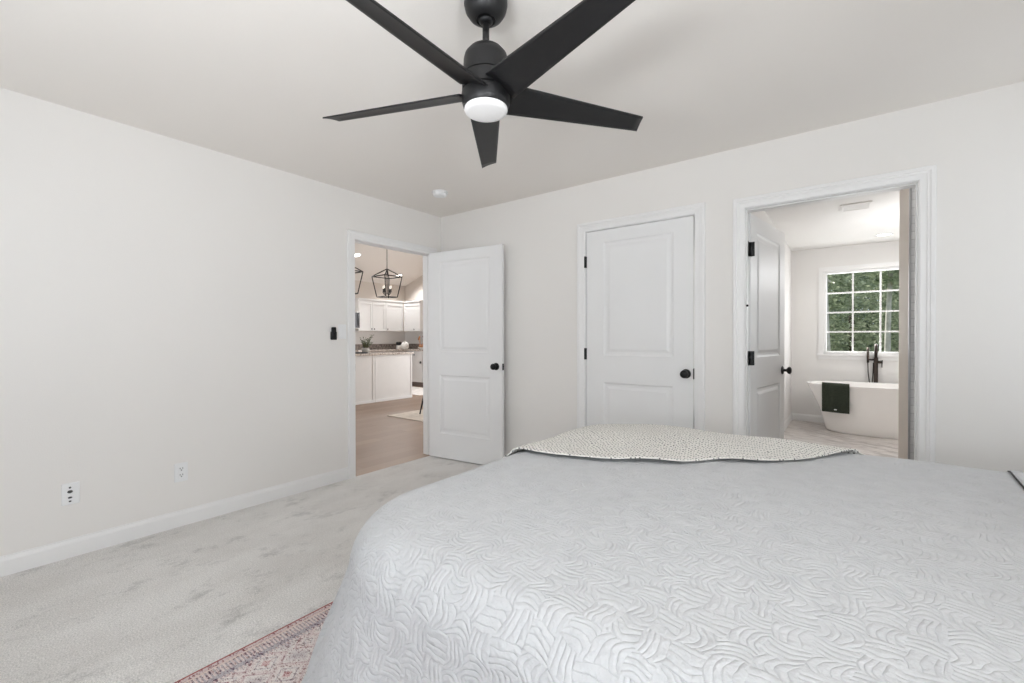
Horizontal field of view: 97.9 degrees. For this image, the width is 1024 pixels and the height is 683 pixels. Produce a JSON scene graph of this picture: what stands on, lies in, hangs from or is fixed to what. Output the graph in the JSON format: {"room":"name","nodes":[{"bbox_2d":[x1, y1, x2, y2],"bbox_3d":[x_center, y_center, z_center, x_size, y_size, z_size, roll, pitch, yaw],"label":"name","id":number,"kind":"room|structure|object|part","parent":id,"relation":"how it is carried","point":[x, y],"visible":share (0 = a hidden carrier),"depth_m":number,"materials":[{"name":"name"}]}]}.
{"room":"bedroom","nodes":[
{"label":"bedroom","id":0,"kind":"room"},
{"bbox_2d":[0,87,440,555],"bbox_3d":[-1.951,-0.048,3.123,0.120,2.450,4.120,0,1,37],"label":"wall","id":1,"kind":"structure","parent":0,"point":[165,302],"depth_m":2.73,"materials":[{"name":"paint"}]},
{"bbox_2d":[61,481,79,505],"bbox_3d":[-2.400,0.827,2.426,0.008,0.118,0.072,0,1,37],"label":"cable plate","id":2,"kind":"object","parent":1,"relation":"attached to","point":[70,492],"visible":1,"depth_m":2.42,"materials":[{"name":"white plastic"}]},
{"bbox_2d":[0,467,348,576],"bbox_3d":[-1.932,1.117,3.043,0.013,0.100,4.000,0,1,37],"label":"baseboard","id":3,"kind":"structure","parent":1,"relation":"attached to","point":[31,558],"depth_m":2.71,"materials":[{"name":"white paint"}]},
{"bbox_2d":[174,462,187,482],"bbox_3d":[-2.096,0.828,2.827,0.010,0.118,0.072,0,1,37],"label":"electrical outlet","id":4,"kind":"object","parent":1,"relation":"attached to","point":[180,469],"visible":1,"depth_m":2.82,"materials":[{"name":"white plastic"}]},
{"bbox_2d":[178,473,184,477],"bbox_3d":[-2.094,0.848,2.826,0.003,0.029,0.034,0,1,37],"label":"receptacle","id":5,"kind":"object","parent":4,"relation":"attached to","point":[180,475],"depth_m":2.83,"materials":[{"name":"white plastic"}]},
{"bbox_2d":[178,466,184,471],"bbox_3d":[-2.094,0.808,2.825,0.003,0.029,0.034,0,1,37],"label":"receptacle","id":6,"kind":"object","parent":4,"relation":"attached to","point":[180,468],"depth_m":2.82,"materials":[{"name":"white plastic"}]},
{"bbox_2d":[330,327,336,339],"bbox_3d":[-1.459,-0.066,3.656,0.022,0.104,0.054,0,1,37],"label":"remote control","id":7,"kind":"object","parent":1,"relation":"attached to","point":[333,334],"visible":1,"depth_m":3.64,"materials":[{"name":"black plastic"}]},
{"bbox_2d":[338,324,345,338],"bbox_3d":[-1.415,-0.083,3.724,0.010,0.120,0.072,0,1,37],"label":"light switch","id":8,"kind":"object","parent":1,"relation":"attached to","point":[341,327],"visible":1,"depth_m":3.72,"materials":[{"name":"white plastic"}]},
{"bbox_2d":[347,230,436,478],"bbox_3d":[-1.075,0.107,4.167,0.021,2.103,1.016,0,1,37],"label":"trim","id":9,"kind":"structure","parent":1,"relation":"attached to","point":[352,235],"depth_m":3.79,"materials":[{"name":"white paint"}]},
{"bbox_2d":[355,240,429,454],"bbox_3d":[-1.131,0.140,4.209,0.120,2.035,0.880,0,1,37],"label":"trim","id":10,"kind":"structure","parent":1,"relation":"attached to","point":[426,427],"depth_m":4.55,"materials":[{"name":"white paint"}]},
{"bbox_2d":[429,244,503,464],"bbox_3d":[-0.457,0.132,4.270,0.880,2.025,0.167,0,0,31],"label":"door","id":11,"kind":"structure","parent":1,"relation":"in","point":[466,286],"depth_m":4.23,"materials":[{"name":"white paint"}]},
{"bbox_3d":[-0.161,0.228,4.034,0.066,0.066,0.066,0,0,31],"label":"knob","id":12,"kind":"part","parent":11,"relation":"part of","materials":[{"name":"black metal"}]},
{"bbox_2d":[355,280,404,351],"bbox_3d":[-5.458,-0.245,8.982,0.120,2.750,8.490,0,1,37],"label":"wall","id":13,"kind":"structure","parent":0,"point":[366,290],"depth_m":11.53,"materials":[{"name":"paint"}]},
{"bbox_2d":[355,312,359,328],"bbox_3d":[-3.954,-0.503,10.497,0.444,0.400,0.605,0,1,37],"label":"microwave","id":14,"kind":"object","parent":13,"relation":"attached to","point":[357,314],"visible":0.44,"depth_m":10.56,"materials":[{"name":"white metal"}]},
{"bbox_2d":[355,298,385,330],"bbox_3d":[-3.558,-0.653,11.084,0.374,0.788,0.790,0,1,37],"label":"upper cabinet","id":15,"kind":"object","parent":13,"relation":"attached to","point":[372,312],"visible":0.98,"depth_m":10.96,"materials":[{"name":"white paint"}]},
{"bbox_3d":[-3.558,-0.616,10.836,0.018,0.709,0.389,0,1,37],"label":"door","id":16,"kind":"part","parent":15,"relation":"part of","materials":[{"name":"white paint"}]},
{"bbox_3d":[-3.320,-0.619,11.152,0.018,0.709,0.389,0,1,37],"label":"door","id":17,"kind":"part","parent":15,"relation":"part of","materials":[{"name":"white paint"}]},
{"bbox_2d":[385,300,402,331],"bbox_3d":[-3.154,-0.658,11.620,0.374,0.788,0.542,0,1,37],"label":"upper cabinet","id":18,"kind":"object","parent":13,"relation":"attached to","point":[394,309],"visible":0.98,"depth_m":11.53,"materials":[{"name":"white paint"}]},
{"bbox_2d":[355,243,422,285],"bbox_3d":[-2.943,-2.274,7.067,6.430,1.672,8.490,0,1,37],"label":"ceiling","id":19,"kind":"structure","parent":0,"point":[373,260],"depth_m":10.68,"materials":[{"name":"paint"}]},
{"bbox_2d":[355,267,362,293],"bbox_3d":[-3.006,-1.606,8.091,0.431,1.486,0.431,0,1,37],"label":"pendant lantern","id":20,"kind":"object","parent":19,"relation":"hanging from","point":[360,271],"visible":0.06,"depth_m":8.12,"materials":[{"name":"black metal"}]},
{"bbox_2d":[371,269,401,297],"bbox_3d":[-2.467,-1.611,8.804,0.431,1.486,0.431,0,1,37],"label":"pendant lantern","id":21,"kind":"object","parent":19,"relation":"hanging from","point":[389,289],"visible":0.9,"depth_m":8.78,"materials":[{"name":"black metal"}]},
{"bbox_2d":[383,274,390,294],"bbox_3d":[-2.467,-1.175,8.807,0.139,0.515,0.139,0,0,-25],"label":"candelabra","id":22,"kind":"object","parent":21,"relation":"on","point":[388,288],"depth_m":8.81,"materials":[{"name":"black metal"}]},
{"bbox_2d":[405,275,422,351],"bbox_3d":[-0.412,-1.037,10.410,6.210,4.300,0.120,0,1,37],"label":"wall","id":23,"kind":"structure","parent":0,"point":[413,290],"depth_m":12.00,"materials":[{"name":"paint"}]},
{"bbox_2d":[355,331,422,343],"bbox_3d":[-2.608,-0.095,10.809,2.230,0.325,1.900,0,1,37],"label":"backsplash","id":24,"kind":"structure","parent":23,"relation":"attached to","point":[379,337],"depth_m":11.78,"materials":[{"name":"tile"}]},
{"bbox_2d":[404,300,422,331],"bbox_3d":[-2.497,-0.659,11.675,0.640,0.788,0.374,0,1,37],"label":"upper cabinet","id":25,"kind":"object","parent":23,"relation":"attached to","point":[413,310],"visible":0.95,"depth_m":11.53,"materials":[{"name":"white paint"}]},
{"bbox_2d":[0,386,897,682],"bbox_3d":[-0.918,1.200,5.253,11.630,0.100,8.750,0,1,37],"label":"floor","id":26,"kind":"structure","parent":0,"point":[165,606],"depth_m":2.20,"materials":[{"name":"grey carpet"}]},
{"bbox_2d":[174,602,332,682],"bbox_3d":[0.078,1.173,1.219,2.350,0.008,2.950,0,1,37],"label":"area rug","id":27,"kind":"object","parent":26,"relation":"on","point":[283,655],"visible":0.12,"depth_m":1.63,"materials":[{"name":"fabric"}]},
{"bbox_3d":[0.847,0.843,1.356,2.060,0.645,1.770,0,1,37],"label":"bed","id":28,"kind":"object","parent":27,"relation":"on","visible":0},
{"bbox_2d":[301,450,1023,682],"bbox_3d":[0.754,0.767,1.425,2.169,0.575,2.099,0,1,37],"label":"quilt","id":29,"kind":"object","parent":28,"relation":"on","point":[526,566],"visible":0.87,"depth_m":0.99,"materials":[{"name":"grey fabric"}]},
{"bbox_2d":[503,424,864,461],"bbox_3d":[0.788,0.693,1.894,1.608,0.488,1.275,0,1,37],"label":"throw blanket","id":30,"kind":"object","parent":29,"relation":"on","point":[605,441],"visible":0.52,"depth_m":1.99,"materials":[{"name":"fabric"}]},
{"bbox_2d":[1007,470,1023,488],"bbox_3d":[1.811,0.423,1.208,0.550,0.149,0.810,0,1,42],"label":"pillow","id":31,"kind":"object","parent":29,"relation":"on","point":[1019,476],"visible":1,"depth_m":1.58,"materials":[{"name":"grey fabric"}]},
{"bbox_2d":[355,355,374,404],"bbox_3d":[-3.168,0.697,7.961,0.612,0.874,1.267,0,1,37],"label":"base cabinet","id":32,"kind":"object","parent":26,"relation":"on","point":[364,365],"visible":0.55,"depth_m":8.12,"materials":[{"name":"white paint"}]},
{"bbox_3d":[-2.928,1.110,7.783,0.012,0.050,1.267,0,1,37],"label":"moulding","id":33,"kind":"part","parent":32,"relation":"part of","materials":[{"name":"white paint"}]},
{"bbox_2d":[355,351,413,355],"bbox_3d":[-2.911,0.236,8.297,0.695,0.038,2.220,0,1,37],"label":"countertop","id":34,"kind":"structure","parent":32,"relation":"on","point":[390,352],"depth_m":8.53,"materials":[{"name":"stone"}]},
{"bbox_2d":[360,336,372,352],"bbox_3d":[-2.722,0.043,8.322,0.256,0.346,0.278,0,1,37],"label":"potted plant","id":35,"kind":"object","parent":34,"relation":"on","point":[365,349],"visible":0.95,"depth_m":8.27,"materials":[{"name":"green plant"}]},
{"bbox_3d":[-2.725,0.167,8.306,0.140,0.100,0.140,0,1,37],"label":"pot","id":36,"kind":"part","parent":35,"relation":"part of","materials":[{"name":"white ceramic"}]},
{"bbox_2d":[375,354,411,401],"bbox_3d":[-2.519,0.690,8.821,0.612,0.874,0.877,0,1,37],"label":"base cabinet","id":37,"kind":"object","parent":26,"relation":"on","point":[393,373],"visible":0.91,"depth_m":8.63,"materials":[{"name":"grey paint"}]},
{"bbox_3d":[-2.279,1.103,8.643,0.012,0.050,0.877,0,1,37],"label":"moulding","id":38,"kind":"part","parent":37,"relation":"part of","materials":[{"name":"white paint"}]},
{"bbox_2d":[387,409,422,421],"bbox_3d":[-0.498,1.130,7.245,1.760,0.010,2.365,0,1,37],"label":"area rug","id":39,"kind":"object","parent":26,"relation":"on","point":[412,415],"visible":0.18,"depth_m":6.81,"materials":[{"name":"beige fabric"}]},
{"bbox_2d":[407,351,422,385],"bbox_3d":[-2.237,0.672,11.309,0.565,0.875,0.662,0,1,37],"label":"base cabinet","id":40,"kind":"object","parent":26,"relation":"on","point":[417,357],"visible":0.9,"depth_m":11.03,"materials":[{"name":"white paint"}]},
{"bbox_2d":[355,344,422,351],"bbox_3d":[-2.607,0.153,10.811,2.230,0.169,1.900,0,1,37],"label":"countertop","id":41,"kind":"structure","parent":40,"relation":"on","point":[358,347],"depth_m":11.33,"materials":[{"name":"stone"}]},
{"bbox_2d":[396,342,401,348],"bbox_3d":[-2.947,0.098,11.631,0.160,0.190,0.160,0,1,37],"label":"canister","id":42,"kind":"object","parent":41,"relation":"on","point":[398,344],"visible":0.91,"depth_m":11.57,"materials":[{"name":"white ceramic"}]},
{"bbox_2d":[401,341,408,348],"bbox_3d":[-2.773,0.089,11.562,0.200,0.210,0.200,0,1,37],"label":"ginger jar","id":43,"kind":"object","parent":41,"relation":"on","point":[404,345],"visible":0.97,"depth_m":11.49,"materials":[{"name":"white ceramic"}]},
{"bbox_3d":[-2.410,0.334,11.078,0.557,0.175,0.018,0,1,37],"label":"drawer","id":44,"kind":"part","parent":40,"relation":"part of","materials":[{"name":"white paint"}]},
{"bbox_3d":[-2.409,0.716,11.081,0.557,0.570,0.018,0,1,37],"label":"door","id":45,"kind":"part","parent":40,"relation":"part of","materials":[{"name":"white paint"}]},
{"bbox_2d":[412,387,422,394],"bbox_3d":[-2.248,1.112,10.147,1.550,0.010,1.000,0,1,37],"label":"floor mat","id":46,"kind":"object","parent":26,"relation":"on","point":[415,390],"visible":0.22,"depth_m":9.90,"materials":[{"name":"white fabric"}]},
{"bbox_2d":[807,381,898,438],"bbox_3d":[4.589,0.838,5.460,1.644,0.602,0.742,0,1,37],"label":"bathtub","id":47,"kind":"object","parent":26,"relation":"on","point":[874,407],"visible":0.55,"depth_m":5.35,"materials":[{"name":"white ceramic"}]},
{"bbox_2d":[822,382,849,413],"bbox_3d":[4.039,0.697,5.572,0.202,0.366,0.335,0,1,-38],"label":"towel","id":48,"kind":"object","parent":47,"relation":"hanging from","point":[835,396],"visible":1,"depth_m":5.50,"materials":[{"name":"black fabric"}]},
{"bbox_2d":[867,344,882,382],"bbox_3d":[4.767,0.582,5.829,0.151,1.111,0.167,0,0,2],"label":"tub filler","id":49,"kind":"object","parent":26,"relation":"on","point":[876,362],"visible":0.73,"depth_m":5.84,"materials":[{"name":"brown metal"}]},
{"bbox_3d":[4.739,0.123,5.805,0.033,0.192,0.144,0,1,37],"label":"spout","id":50,"kind":"part","parent":49,"relation":"part of","materials":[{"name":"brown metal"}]},
{"bbox_2d":[0,0,1023,250],"bbox_3d":[1.477,-1.353,3.175,5.520,0.150,8.590,0,1,37],"label":"ceiling","id":51,"kind":"structure","parent":0,"point":[256,81],"depth_m":2.16,"materials":[{"name":"paint"}]},
{"bbox_2d":[432,189,447,197],"bbox_3d":[-0.617,-1.258,3.820,0.136,0.043,0.136,0,1,37],"label":"smoke detector","id":52,"kind":"object","parent":51,"relation":"attached to","point":[438,193],"visible":1,"depth_m":3.78,"materials":[{"name":"white plastic"}]},
{"bbox_2d":[323,0,642,167],"bbox_3d":[-0.107,-1.052,1.596,1.301,0.426,1.275,0,1,37],"label":"ceiling fan","id":53,"kind":"object","parent":51,"relation":"hanging from","point":[494,83],"visible":1,"depth_m":1.57,"materials":[{"name":"black metal"}]},
{"bbox_3d":[-0.463,-0.909,1.745,0.606,0.051,0.124,0,0,16],"label":"blade","id":54,"kind":"part","parent":53,"relation":"part of","materials":[{"name":"black wood"}]},
{"bbox_3d":[-0.305,-0.907,1.326,0.124,0.051,0.606,0,0,34],"label":"blade","id":55,"kind":"part","parent":53,"relation":"part of","materials":[{"name":"black wood"}]},
{"bbox_3d":[-0.114,-0.912,2.025,0.124,0.051,0.606,0,0,-2],"label":"blade","id":56,"kind":"part","parent":53,"relation":"part of","materials":[{"name":"black wood"}]},
{"bbox_2d":[464,97,507,122],"bbox_3d":[-0.096,-0.851,1.645,0.160,0.024,0.160,0,1,37],"label":"diffuser","id":57,"kind":"object","parent":53,"relation":"attached to","point":[480,109],"depth_m":1.61,"materials":[{"name":"white glass"}]},
{"bbox_3d":[0.142,-0.907,1.347,0.124,0.051,0.606,0,1,-38],"label":"blade","id":58,"kind":"part","parent":53,"relation":"part of","materials":[{"name":"black wood"}]},
{"bbox_3d":[0.261,-0.911,1.778,0.606,0.051,0.124,0,0,-20],"label":"blade","id":59,"kind":"part","parent":53,"relation":"part of","materials":[{"name":"black wood"}]},
{"bbox_2d":[841,200,871,211],"bbox_3d":[3.267,-1.282,4.236,0.230,0.012,0.250,0,1,37],"label":"ceiling vent","id":60,"kind":"object","parent":51,"relation":"in","point":[866,204],"visible":1,"depth_m":4.22,"materials":[{"name":"metal"}]},
{"bbox_2d":[843,202,869,210],"bbox_3d":[3.267,-1.283,4.236,0.196,0.010,0.216,0,1,37],"label":"grille","id":61,"kind":"object","parent":60,"relation":"attached to","point":[859,205],"depth_m":4.22,"materials":[{"name":"metal"}]},
{"bbox_2d":[875,233,893,236],"bbox_3d":[4.513,-1.293,5.412,0.180,0.007,0.180,0,1,37],"label":"recessed light","id":62,"kind":"object","parent":51,"relation":"in","point":[882,234],"visible":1,"depth_m":5.40,"materials":[{"name":"white plastic"}]},
{"bbox_2d":[441,81,1023,471],"bbox_3d":[1.078,-0.054,3.342,4.450,2.450,0.120,0,1,37],"label":"wall","id":63,"kind":"structure","parent":0,"point":[975,141],"depth_m":2.64,"materials":[{"name":"paint"}]},
{"bbox_2d":[584,216,694,428],"bbox_3d":[0.924,0.134,3.370,0.853,2.030,0.101,0,1,37],"label":"door","id":64,"kind":"structure","parent":63,"relation":"in","point":[639,350],"depth_m":3.35,"materials":[{"name":"white paint"}]},
{"bbox_3d":[1.213,0.229,3.131,0.066,0.066,0.066,0,1,37],"label":"knob","id":65,"kind":"part","parent":64,"relation":"part of","materials":[{"name":"black metal"}]},
{"bbox_2d":[577,202,704,430],"bbox_3d":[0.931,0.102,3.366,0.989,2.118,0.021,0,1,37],"label":"trim","id":66,"kind":"structure","parent":63,"relation":"attached to","point":[698,209],"depth_m":3.19,"materials":[{"name":"white paint"}]},
{"bbox_2d":[748,213,791,438],"bbox_3d":[1.892,0.141,3.320,0.830,2.015,0.167,0,1,-45],"label":"door","id":67,"kind":"structure","parent":63,"relation":"in","point":[766,300],"depth_m":3.27,"materials":[{"name":"white paint"}]},
{"bbox_3d":[2.176,0.228,3.532,0.066,0.066,0.066,0,1,-45],"label":"knob","id":68,"kind":"part","parent":67,"relation":"part of","materials":[{"name":"black metal"}]},
{"bbox_2d":[732,164,936,462],"bbox_3d":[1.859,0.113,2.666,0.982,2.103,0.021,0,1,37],"label":"trim","id":69,"kind":"structure","parent":63,"relation":"attached to","point":[926,176],"depth_m":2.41,"materials":[{"name":"white paint"}]},
{"bbox_2d":[749,211,791,420],"bbox_3d":[2.775,-0.072,4.861,0.100,2.440,4.350,0,1,37],"label":"wall","id":70,"kind":"structure","parent":0,"point":[762,215],"depth_m":6.04,"materials":[{"name":"paint"}]},
{"bbox_2d":[784,413,823,430],"bbox_3d":[3.812,1.103,4.013,2.585,0.100,4.230,0,1,37],"label":"baseboard","id":71,"kind":"structure","parent":70,"relation":"attached to","point":[793,416],"depth_m":6.32,"materials":[{"name":"white paint"}]},
{"bbox_2d":[791,241,898,414],"bbox_3d":[5.121,-0.081,5.741,2.585,2.440,0.120,0,1,37],"label":"wall","id":72,"kind":"structure","parent":0,"point":[806,366],"depth_m":6.30,"materials":[{"name":"paint"}]},
{"bbox_2d":[817,261,898,360],"bbox_3d":[4.872,-0.392,5.895,1.390,1.280,0.150,0,1,37],"label":"window","id":73,"kind":"structure","parent":72,"relation":"in","point":[823,353],"depth_m":6.09,"materials":[{"name":"white paint"}]},
{"bbox_3d":[4.846,0.211,5.863,1.390,0.075,0.060,0,1,37],"label":"sill","id":74,"kind":"part","parent":73,"relation":"part of","materials":[{"name":"white paint"}]},
{"bbox_2d":[898,189,908,458],"bbox_3d":[3.684,-0.060,3.001,1.578,2.440,0.885,0,1,37],"label":"wall","id":75,"kind":"structure","parent":0,"point":[904,194],"depth_m":3.50,"materials":[{"name":"beige paint"}]},
{"bbox_2d":[908,188,911,458],"bbox_3d":[2.780,-0.059,3.119,0.012,2.440,0.022,0,1,37],"label":"trim","id":76,"kind":"structure","parent":75,"relation":"attached to","point":[910,189],"depth_m":3.11,"materials":[{"name":"white wood"}]},
{"bbox_2d":[910,188,914,459],"bbox_3d":[3.414,-0.057,2.641,1.576,2.440,0.015,0,1,37],"label":"shower tile","id":77,"kind":"structure","parent":75,"relation":"attached to","point":[913,189],"depth_m":3.10,"materials":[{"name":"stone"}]},
{"bbox_3d":[16.783,1.501,19.553,34.000,0.050,35.100,0,1,37],"label":"ground","id":78,"kind":"structure","parent":0,"visible":0},
{"bbox_2d":[827,275,830,350],"bbox_3d":[7.316,-1.702,10.296,2.240,6.541,1.854,0,1,37],"label":"tree","id":79,"kind":"object","parent":78,"relation":"on","point":[828,280],"visible":0.02,"depth_m":10.24,"materials":[{"name":"green plant"}]},
{"bbox_2d":[828,274,859,350],"bbox_3d":[11.923,-2.424,19.107,4.854,8.162,3.215,0,1,37],"label":"tree","id":80,"kind":"object","parent":78,"relation":"on","point":[829,274],"visible":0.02,"depth_m":17.81,"materials":[{"name":"green plant"}]},
{"bbox_2d":[828,271,877,326],"bbox_3d":[8.601,-1.949,12.105,2.473,7.007,2.114,0,1,37],"label":"tree","id":81,"kind":"object","parent":78,"relation":"on","point":[860,279],"visible":0.08,"depth_m":11.76,"materials":[{"name":"green plant"}]},
{"bbox_2d":[828,273,898,350],"bbox_3d":[16.813,-2.450,21.838,11.498,10.164,4.048,0,1,37],"label":"tree","id":82,"kind":"object","parent":78,"relation":"on","point":[848,273],"visible":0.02,"depth_m":20.64,"materials":[{"name":"green plant"}]},
{"bbox_2d":[828,273,898,351],"bbox_3d":[11.858,-2.226,15.384,3.288,7.506,4.728,0,1,-42],"label":"tree","id":83,"kind":"object","parent":78,"relation":"on","point":[867,340],"visible":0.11,"depth_m":14.88,"materials":[{"name":"green plant"}]},
{"bbox_2d":[833,299,898,351],"bbox_3d":[15.156,0.095,19.712,11.154,4.203,0.932,0,1,37],"label":"undergrowth","id":84,"kind":"object","parent":78,"relation":"on","point":[871,345],"visible":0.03,"depth_m":19.40,"materials":[{"name":"green plant"}]},
{"bbox_2d":[856,270,898,351],"bbox_3d":[10.875,-1.958,12.729,2.569,7.002,2.147,0,1,37],"label":"tree","id":85,"kind":"object","parent":78,"relation":"on","point":[888,279],"visible":0.06,"depth_m":12.82,"materials":[{"name":"green plant"}]},
{"bbox_2d":[864,272,898,351],"bbox_3d":[15.787,-2.459,16.204,4.922,8.062,3.336,0,1,37],"label":"tree","id":86,"kind":"object","parent":78,"relation":"on","point":[873,302],"visible":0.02,"depth_m":17.07,"materials":[{"name":"green plant"}]}
]}

